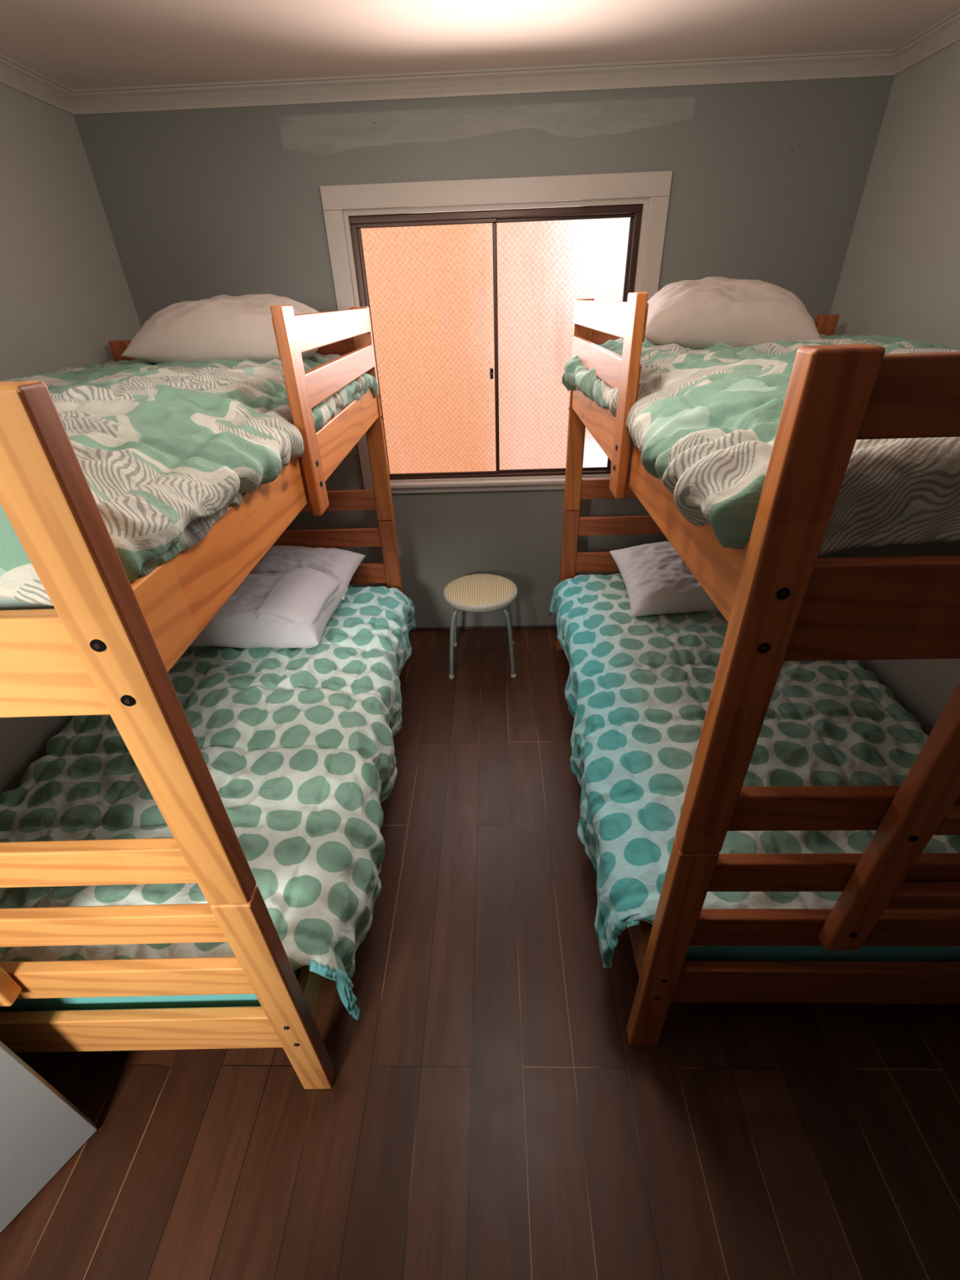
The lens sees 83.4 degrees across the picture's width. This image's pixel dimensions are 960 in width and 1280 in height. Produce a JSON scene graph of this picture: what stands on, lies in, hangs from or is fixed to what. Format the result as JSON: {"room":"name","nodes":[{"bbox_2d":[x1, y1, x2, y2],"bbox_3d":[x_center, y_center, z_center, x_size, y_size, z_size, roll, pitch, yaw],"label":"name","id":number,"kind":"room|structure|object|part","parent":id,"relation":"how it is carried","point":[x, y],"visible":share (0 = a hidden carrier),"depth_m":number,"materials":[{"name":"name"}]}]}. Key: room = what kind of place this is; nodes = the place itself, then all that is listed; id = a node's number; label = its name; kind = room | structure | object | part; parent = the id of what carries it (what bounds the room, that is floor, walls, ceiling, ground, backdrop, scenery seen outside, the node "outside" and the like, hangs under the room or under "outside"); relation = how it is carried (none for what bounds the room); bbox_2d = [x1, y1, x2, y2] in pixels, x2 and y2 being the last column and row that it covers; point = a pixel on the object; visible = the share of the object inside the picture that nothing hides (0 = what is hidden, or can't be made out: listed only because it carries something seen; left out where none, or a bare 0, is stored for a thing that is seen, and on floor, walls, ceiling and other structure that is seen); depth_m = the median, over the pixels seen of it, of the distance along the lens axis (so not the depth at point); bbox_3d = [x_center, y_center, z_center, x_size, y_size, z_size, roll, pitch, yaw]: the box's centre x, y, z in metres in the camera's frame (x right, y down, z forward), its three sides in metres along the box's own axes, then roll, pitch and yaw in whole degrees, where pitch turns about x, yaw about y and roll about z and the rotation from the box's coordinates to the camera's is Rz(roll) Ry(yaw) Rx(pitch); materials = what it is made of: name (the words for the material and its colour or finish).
{"room":"dormitory","nodes":[
{"label":"dormitory","id":0,"kind":"room"},
{"bbox_2d":[0,83,141,794],"bbox_3d":[-1.607,-0.245,1.415,0.120,2.396,3.240,-1,32,2],"label":"wall","id":1,"kind":"structure","parent":0,"point":[65,294],"depth_m":1.93,"materials":[{"name":"paint"}]},
{"bbox_2d":[0,53,74,115],"bbox_3d":[-1.556,-1.228,0.777,0.056,0.056,3.020,-1,32,2],"label":"trim","id":2,"kind":"structure","parent":1,"relation":"attached to","point":[15,75],"depth_m":1.86,"materials":[{"name":"grey paint"}]},
{"bbox_2d":[0,628,959,1279],"bbox_3d":[0.014,1.397,1.066,3.323,0.100,5.540,-1,32,2],"label":"floor","id":3,"kind":"structure","parent":0,"point":[490,1111],"depth_m":1.33,"materials":[{"name":"brown wood"}]},
{"bbox_2d":[0,305,411,1088],"bbox_3d":[-0.925,-0.069,1.748,1.087,1.700,2.003,-2,32,1],"label":"bunk bed","id":4,"kind":"object","parent":3,"relation":"on","point":[108,644],"visible":0.66,"depth_m":0.92,"materials":[{"name":"brown wood"}]},
{"bbox_2d":[0,597,54,610],"bbox_3d":[-0.966,-0.550,1.470,0.960,0.138,1.815,-2,32,1],"label":"mattress","id":5,"kind":"object","parent":4,"relation":"on","point":[6,604],"visible":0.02,"depth_m":0.72,"materials":[{"name":"white fabric"}]},
{"bbox_2d":[0,352,377,605],"bbox_3d":[-0.948,-0.577,1.404,1.132,0.211,1.860,-1,32,2],"label":"quilt","id":6,"kind":"object","parent":5,"relation":"on","point":[163,451],"visible":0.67,"depth_m":0.95,"materials":[{"name":"green fabric"}]},
{"bbox_2d":[120,293,319,363],"bbox_3d":[-0.854,-1.087,1.896,0.640,0.221,0.418,-3,32,-1],"label":"pillow","id":7,"kind":"object","parent":6,"relation":"on","point":[221,326],"visible":0.62,"depth_m":1.75,"materials":[{"name":"fabric"}]},
{"bbox_3d":[-0.948,0.044,0.697,0.910,0.152,0.026,-2,32,1],"label":"rail","id":8,"kind":"part","parent":4,"relation":"part of","materials":[{"name":"brown wood"}]},
{"bbox_2d":[93,643,100,648],"bbox_3d":[-0.462,0.007,0.650,0.008,0.008,0.004,-2,32,1],"label":"socket","id":9,"kind":"object","parent":4,"relation":"attached to","point":[96,646],"depth_m":0.65,"materials":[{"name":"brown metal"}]},
{"bbox_3d":[-0.936,0.385,0.914,0.910,0.092,0.026,-2,32,1],"label":"rail","id":10,"kind":"part","parent":4,"relation":"part of","materials":[{"name":"brown wood"}]},
{"bbox_3d":[-0.930,0.543,1.014,0.910,0.090,0.026,-2,32,1],"label":"rail","id":11,"kind":"part","parent":4,"relation":"part of","materials":[{"name":"brown wood"}]},
{"bbox_3d":[-1.448,-0.882,2.390,0.075,0.784,0.042,-2,32,1],"label":"post","id":12,"kind":"part","parent":4,"relation":"part of","materials":[{"name":"brown wood"}]},
{"bbox_3d":[-0.924,0.706,1.118,0.910,0.103,0.026,-2,32,1],"label":"rail","id":13,"kind":"part","parent":4,"relation":"part of","materials":[{"name":"brown wood"}]},
{"bbox_2d":[124,698,130,703],"bbox_3d":[-0.455,0.079,0.695,0.008,0.008,0.004,-2,32,1],"label":"socket","id":14,"kind":"object","parent":4,"relation":"attached to","point":[126,700],"depth_m":0.69,"materials":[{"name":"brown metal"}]},
{"bbox_3d":[-0.453,0.104,0.738,0.075,0.828,0.042,-2,32,1],"label":"post","id":15,"kind":"part","parent":4,"relation":"part of","materials":[{"name":"brown wood"}]},
{"bbox_3d":[-0.917,0.903,1.243,0.910,0.150,0.026,-2,32,1],"label":"rail","id":16,"kind":"part","parent":4,"relation":"part of","materials":[{"name":"brown wood"}]},
{"bbox_2d":[0,833,311,1011],"bbox_3d":[-0.927,0.322,2.007,0.975,0.168,1.845,-2,32,1],"label":"mattress","id":17,"kind":"object","parent":4,"relation":"on","point":[213,1000],"visible":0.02,"depth_m":1.24,"materials":[{"name":"teal fabric"}]},
{"bbox_2d":[0,586,416,1019],"bbox_3d":[-0.876,0.330,2.001,1.231,0.339,1.903,-1,32,2],"label":"quilt","id":18,"kind":"object","parent":17,"relation":"on","point":[294,744],"visible":0.59,"depth_m":1.60,"materials":[{"name":"fabric"}]},
{"bbox_2d":[190,573,349,648],"bbox_3d":[-0.936,-0.139,2.264,0.660,0.223,0.419,1,33,5],"label":"pillow","id":19,"kind":"object","parent":18,"relation":"on","point":[235,624],"visible":0.56,"depth_m":2.12,"materials":[{"name":"fabric"}]},
{"bbox_2d":[254,567,339,625],"bbox_3d":[-0.740,-0.175,2.222,0.221,0.141,0.370,2,33,6],"label":"folded towel","id":20,"kind":"object","parent":19,"relation":"on","point":[300,594],"visible":0.97,"depth_m":2.15,"materials":[{"name":"white fabric"}]},
{"bbox_2d":[250,545,365,599],"bbox_3d":[-0.822,-0.327,2.510,0.502,0.162,0.310,3,33,8],"label":"pillow","id":21,"kind":"object","parent":18,"relation":"on","point":[340,565],"visible":0.56,"depth_m":2.47,"materials":[{"name":"fabric"}]},
{"bbox_3d":[-0.966,-1.176,2.206,0.910,0.080,0.026,-2,32,1],"label":"rail","id":22,"kind":"part","parent":4,"relation":"part of","materials":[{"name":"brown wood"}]},
{"bbox_3d":[-0.428,0.799,1.180,0.075,0.814,0.042,-2,32,1],"label":"post","id":23,"kind":"part","parent":4,"relation":"part of","materials":[{"name":"brown wood"}]},
{"bbox_3d":[-0.935,-0.327,2.745,0.910,0.103,0.026,-2,32,1],"label":"rail","id":24,"kind":"part","parent":4,"relation":"part of","materials":[{"name":"brown wood"}]},
{"bbox_3d":[-0.445,-0.966,1.659,0.022,0.080,1.113,-2,32,1],"label":"guard rail","id":25,"kind":"part","parent":4,"relation":"part of","materials":[{"name":"orange wood"}]},
{"bbox_3d":[-0.941,-0.490,2.642,0.910,0.090,0.026,-2,32,1],"label":"rail","id":26,"kind":"part","parent":4,"relation":"part of","materials":[{"name":"brown wood"}]},
{"bbox_3d":[-0.441,-0.861,1.726,0.022,0.080,1.113,-2,32,1],"label":"guard rail","id":27,"kind":"part","parent":4,"relation":"part of","materials":[{"name":"orange wood"}]},
{"bbox_3d":[-0.946,-0.648,2.542,0.910,0.092,0.026,-2,32,1],"label":"rail","id":28,"kind":"part","parent":4,"relation":"part of","materials":[{"name":"brown wood"}]},
{"bbox_3d":[-0.465,-0.947,2.355,0.075,0.868,0.042,-2,32,1],"label":"post","id":29,"kind":"part","parent":4,"relation":"part of","materials":[{"name":"orange wood"}]},
{"bbox_3d":[-0.438,-0.235,2.808,0.075,0.814,0.042,-2,32,1],"label":"post","id":30,"kind":"part","parent":4,"relation":"part of","materials":[{"name":"brown wood"}]},
{"bbox_2d":[443,573,517,679],"bbox_3d":[0.009,-0.075,2.868,0.380,0.452,0.380,-1,32,2],"label":"stool","id":31,"kind":"object","parent":3,"relation":"on","point":[474,593],"visible":1,"depth_m":2.72,"materials":[{"name":"beige fabric"}]},
{"bbox_3d":[-0.086,-0.011,2.800,0.210,0.408,0.025,-28,40,-34],"label":"leg","id":32,"kind":"part","parent":31,"relation":"part of","materials":[{"name":"grey metal"}]},
{"bbox_3d":[-0.084,-0.111,2.958,0.210,0.408,0.025,27,42,37],"label":"leg","id":33,"kind":"part","parent":31,"relation":"part of","materials":[{"name":"grey metal"}]},
{"bbox_3d":[0.002,-0.261,2.750,0.367,0.012,0.367,-1,32,2],"label":"seat","id":34,"kind":"part","parent":31,"relation":"part of","materials":[{"name":"beige fabric"}]},
{"bbox_3d":[0.102,-0.014,2.794,0.210,0.408,0.025,27,42,37],"label":"leg","id":35,"kind":"part","parent":31,"relation":"part of","materials":[{"name":"grey metal"}]},
{"bbox_3d":[0.105,-0.115,2.952,0.210,0.408,0.025,-28,40,-34],"label":"leg","id":36,"kind":"part","parent":31,"relation":"part of","materials":[{"name":"grey metal"}]},
{"bbox_2d":[555,292,959,1045],"bbox_3d":[0.906,-0.153,1.775,1.087,1.700,1.983,-1,32,2],"label":"bunk bed","id":37,"kind":"object","parent":3,"relation":"on","point":[780,602],"visible":0.77,"depth_m":0.93,"materials":[{"name":"brown wood"}]},
{"bbox_3d":[0.460,-0.293,2.847,0.075,0.814,0.042,-1,32,2],"label":"post","id":38,"kind":"part","parent":37,"relation":"part of","materials":[{"name":"brown wood"}]},
{"bbox_3d":[0.434,-1.005,2.394,0.075,0.868,0.042,-1,32,2],"label":"post","id":39,"kind":"part","parent":37,"relation":"part of","materials":[{"name":"orange wood"}]},
{"bbox_3d":[0.948,-0.407,2.763,0.910,0.103,0.026,-1,32,2],"label":"rail","id":40,"kind":"part","parent":37,"relation":"part of","materials":[{"name":"brown wood"}]},
{"bbox_3d":[0.386,-0.919,1.768,0.022,0.080,1.108,-1,32,2],"label":"guard rail","id":41,"kind":"part","parent":37,"relation":"part of","materials":[{"name":"orange wood"}]},
{"bbox_3d":[0.936,-0.729,2.559,0.910,0.092,0.026,-1,32,2],"label":"rail","id":42,"kind":"part","parent":37,"relation":"part of","materials":[{"name":"brown wood"}]},
{"bbox_3d":[0.382,-1.024,1.702,0.022,0.080,1.108,-1,32,2],"label":"guard rail","id":43,"kind":"part","parent":37,"relation":"part of","materials":[{"name":"orange wood"}]},
{"bbox_3d":[0.942,-0.571,2.659,0.910,0.090,0.026,-1,32,2],"label":"rail","id":44,"kind":"part","parent":37,"relation":"part of","materials":[{"name":"brown wood"}]},
{"bbox_3d":[0.424,0.731,1.237,0.075,0.814,0.042,-1,32,2],"label":"post","id":45,"kind":"part","parent":37,"relation":"part of","materials":[{"name":"brown wood"}]},
{"bbox_3d":[0.917,-1.257,2.223,0.910,0.080,0.026,-1,32,2],"label":"rail","id":46,"kind":"part","parent":37,"relation":"part of","materials":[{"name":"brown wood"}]},
{"bbox_2d":[761,645,767,650],"bbox_3d":[0.397,0.011,0.752,0.008,0.008,0.004,-1,32,2],"label":"socket","id":47,"kind":"object","parent":37,"relation":"attached to","point":[763,648],"depth_m":0.75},
{"bbox_3d":[0.398,0.036,0.795,0.075,0.828,0.042,-1,32,2],"label":"post","id":48,"kind":"part","parent":37,"relation":"part of","materials":[{"name":"brown wood"}]},
{"bbox_2d":[780,591,786,596],"bbox_3d":[0.398,-0.061,0.707,0.008,0.008,0.004,-1,32,2],"label":"socket","id":49,"kind":"object","parent":37,"relation":"attached to","point":[784,593],"depth_m":0.71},
{"bbox_2d":[650,924,959,961],"bbox_3d":[0.937,0.237,2.033,0.975,0.168,1.825,-1,32,2],"label":"mattress","id":50,"kind":"object","parent":37,"relation":"on","point":[708,953],"visible":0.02,"depth_m":1.28,"materials":[{"name":"teal fabric"}]},
{"bbox_2d":[548,573,959,968],"bbox_3d":[0.891,0.238,2.024,1.167,0.314,1.860,-1,32,2],"label":"quilt","id":51,"kind":"object","parent":50,"relation":"on","point":[638,689],"visible":0.61,"depth_m":1.68,"materials":[{"name":"fabric"}]},
{"bbox_2d":[608,541,719,617],"bbox_3d":[0.947,-0.300,2.423,0.640,0.234,0.423,-3,32,-2],"label":"pillow","id":52,"kind":"object","parent":51,"relation":"on","point":[657,580],"visible":0.44,"depth_m":2.31,"materials":[{"name":"white fabric"}]},
{"bbox_3d":[0.919,0.814,1.278,0.910,0.150,0.026,-1,32,2],"label":"rail","id":53,"kind":"part","parent":37,"relation":"part of","materials":[{"name":"brown wood"}]},
{"bbox_3d":[0.912,0.617,1.153,0.910,0.103,0.026,-1,32,2],"label":"rail","id":54,"kind":"part","parent":37,"relation":"part of","materials":[{"name":"brown wood"}]},
{"bbox_3d":[1.419,-0.985,2.385,0.075,0.784,0.042,-1,32,2],"label":"post","id":55,"kind":"part","parent":37,"relation":"part of","materials":[{"name":"brown wood"}]},
{"bbox_3d":[0.906,0.453,1.049,0.910,0.090,0.026,-1,32,2],"label":"rail","id":56,"kind":"part","parent":37,"relation":"part of","materials":[{"name":"brown wood"}]},
{"bbox_3d":[0.900,0.295,0.949,0.910,0.092,0.026,-1,32,2],"label":"rail","id":57,"kind":"part","parent":37,"relation":"part of","materials":[{"name":"brown wood"}]},
{"bbox_3d":[0.887,-0.046,0.732,0.910,0.152,0.026,-1,32,2],"label":"rail","id":58,"kind":"part","parent":37,"relation":"part of","materials":[{"name":"brown wood"}]},
{"bbox_3d":[0.879,-0.277,0.586,0.910,0.085,0.026,-1,32,2],"label":"rail","id":59,"kind":"part","parent":37,"relation":"part of","materials":[{"name":"brown wood"}]},
{"bbox_3d":[0.913,-0.636,1.496,0.960,0.138,1.795,-1,32,2],"label":"mattress","id":60,"kind":"object","parent":37,"relation":"on","visible":0},
{"bbox_2d":[561,333,959,556],"bbox_3d":[0.875,-0.659,1.441,1.143,0.222,1.849,-1,32,2],"label":"quilt","id":61,"kind":"object","parent":60,"relation":"on","point":[704,423],"visible":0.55,"depth_m":0.82,"materials":[{"name":"green fabric"}]},
{"bbox_2d":[644,276,820,350],"bbox_3d":[0.846,-1.128,1.875,0.563,0.234,0.436,4,33,10],"label":"pillow","id":62,"kind":"object","parent":61,"relation":"on","point":[700,314],"visible":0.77,"depth_m":1.74,"materials":[{"name":"fabric"}]},
{"bbox_2d":[0,0,959,89],"bbox_3d":[-0.045,-1.326,0.698,3.323,0.100,3.240,-1,32,2],"label":"ceiling","id":63,"kind":"structure","parent":0,"point":[75,44],"depth_m":1.67,"materials":[{"name":"paint"}]},
{"bbox_2d":[73,75,894,626],"bbox_3d":[0.017,-1.110,2.683,3.083,2.396,0.120,-1,32,2],"label":"wall","id":64,"kind":"structure","parent":0,"point":[769,179],"depth_m":2.16,"materials":[{"name":"paint"}]},
{"bbox_2d":[389,471,499,476],"bbox_3d":[-0.193,-0.866,2.807,0.589,0.018,0.024,-1,32,2],"label":"sill","id":65,"kind":"structure","parent":64,"relation":"attached to","point":[474,472],"depth_m":2.80,"materials":[{"name":"brown metal"}]},
{"bbox_2d":[364,484,564,493],"bbox_3d":[0.095,-0.799,2.795,1.399,0.045,0.021,-1,32,2],"label":"sill","id":66,"kind":"structure","parent":64,"relation":"attached to","point":[552,486],"depth_m":2.79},
{"bbox_2d":[71,48,894,115],"bbox_3d":[-0.020,-2.050,1.982,3.083,0.056,0.056,-1,32,2],"label":"trim","id":67,"kind":"structure","parent":64,"relation":"attached to","point":[869,63],"depth_m":1.98,"materials":[{"name":"grey paint"}]},
{"bbox_2d":[410,624,556,631],"bbox_3d":[0.053,-0.074,3.264,3.083,0.022,0.012,-1,32,2],"label":"baseboard","id":68,"kind":"structure","parent":64,"relation":"attached to","point":[548,626],"depth_m":3.26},
{"bbox_2d":[320,170,672,488],"bbox_3d":[0.077,-1.341,2.497,1.399,1.215,0.145,-1,32,2],"label":"window","id":69,"kind":"structure","parent":64,"relation":"in","point":[609,195],"depth_m":2.38,"materials":[{"name":"orange glass"}]},
{"bbox_3d":[-0.211,-1.303,2.529,0.565,1.040,0.004,-1,32,2],"label":"pane","id":70,"kind":"part","parent":69,"relation":"part of","materials":[{"name":"glass"}]},
{"bbox_2d":[489,368,493,378],"bbox_3d":[0.055,-1.254,2.535,0.016,0.045,0.014,-1,32,2],"label":"latch","id":71,"kind":"object","parent":69,"relation":"attached to","point":[491,369],"visible":1,"depth_m":2.53,"materials":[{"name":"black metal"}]},
{"bbox_3d":[0.361,-1.327,2.534,0.578,1.040,0.004,-1,32,2],"label":"pane","id":72,"kind":"part","parent":69,"relation":"part of","materials":[{"name":"white glass"}]},
{"bbox_2d":[389,469,610,479],"bbox_3d":[0.095,-0.863,2.820,1.207,0.026,0.063,-1,32,2],"label":"sill","id":73,"kind":"structure","parent":64,"relation":"attached to","point":[602,471],"depth_m":2.79,"materials":[{"name":"brown metal"}]},
{"bbox_2d":[390,474,610,482],"bbox_3d":[0.095,-0.857,2.828,1.243,0.018,0.105,-1,32,2],"label":"sill","id":74,"kind":"structure","parent":64,"relation":"attached to","point":[587,475],"depth_m":2.78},
{"bbox_2d":[499,466,609,472],"bbox_3d":[0.376,-0.889,2.812,0.600,0.016,0.020,-1,32,2],"label":"sill","id":75,"kind":"structure","parent":64,"relation":"attached to","point":[591,468],"depth_m":2.80,"materials":[{"name":"brown metal"}]},
{"bbox_2d":[830,40,959,735],"bbox_3d":[1.594,-0.302,1.320,0.120,2.396,3.240,-1,32,2],"label":"wall","id":76,"kind":"structure","parent":0,"point":[900,276],"depth_m":1.90,"materials":[{"name":"paint"}]},
{"bbox_2d":[893,8,959,75],"bbox_3d":[1.469,-1.282,0.687,0.056,0.056,3.020,-1,32,2],"label":"trim","id":77,"kind":"structure","parent":76,"relation":"attached to","point":[945,33],"depth_m":1.79,"materials":[{"name":"grey paint"}]},
{"bbox_3d":[-0.031,0.569,0.043,3.083,2.396,0.100,-1,32,2],"label":"wall","id":78,"kind":"structure","parent":0,"visible":0},
{"bbox_2d":[0,1040,97,1233],"bbox_3d":[-1.194,0.528,0.505,0.035,2.018,0.795,17,37,28],"label":"leaf","id":79,"kind":"object","parent":78,"relation":"attached to","point":[41,1130],"visible":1,"depth_m":1.17,"materials":[{"name":"paint"}]}
]}

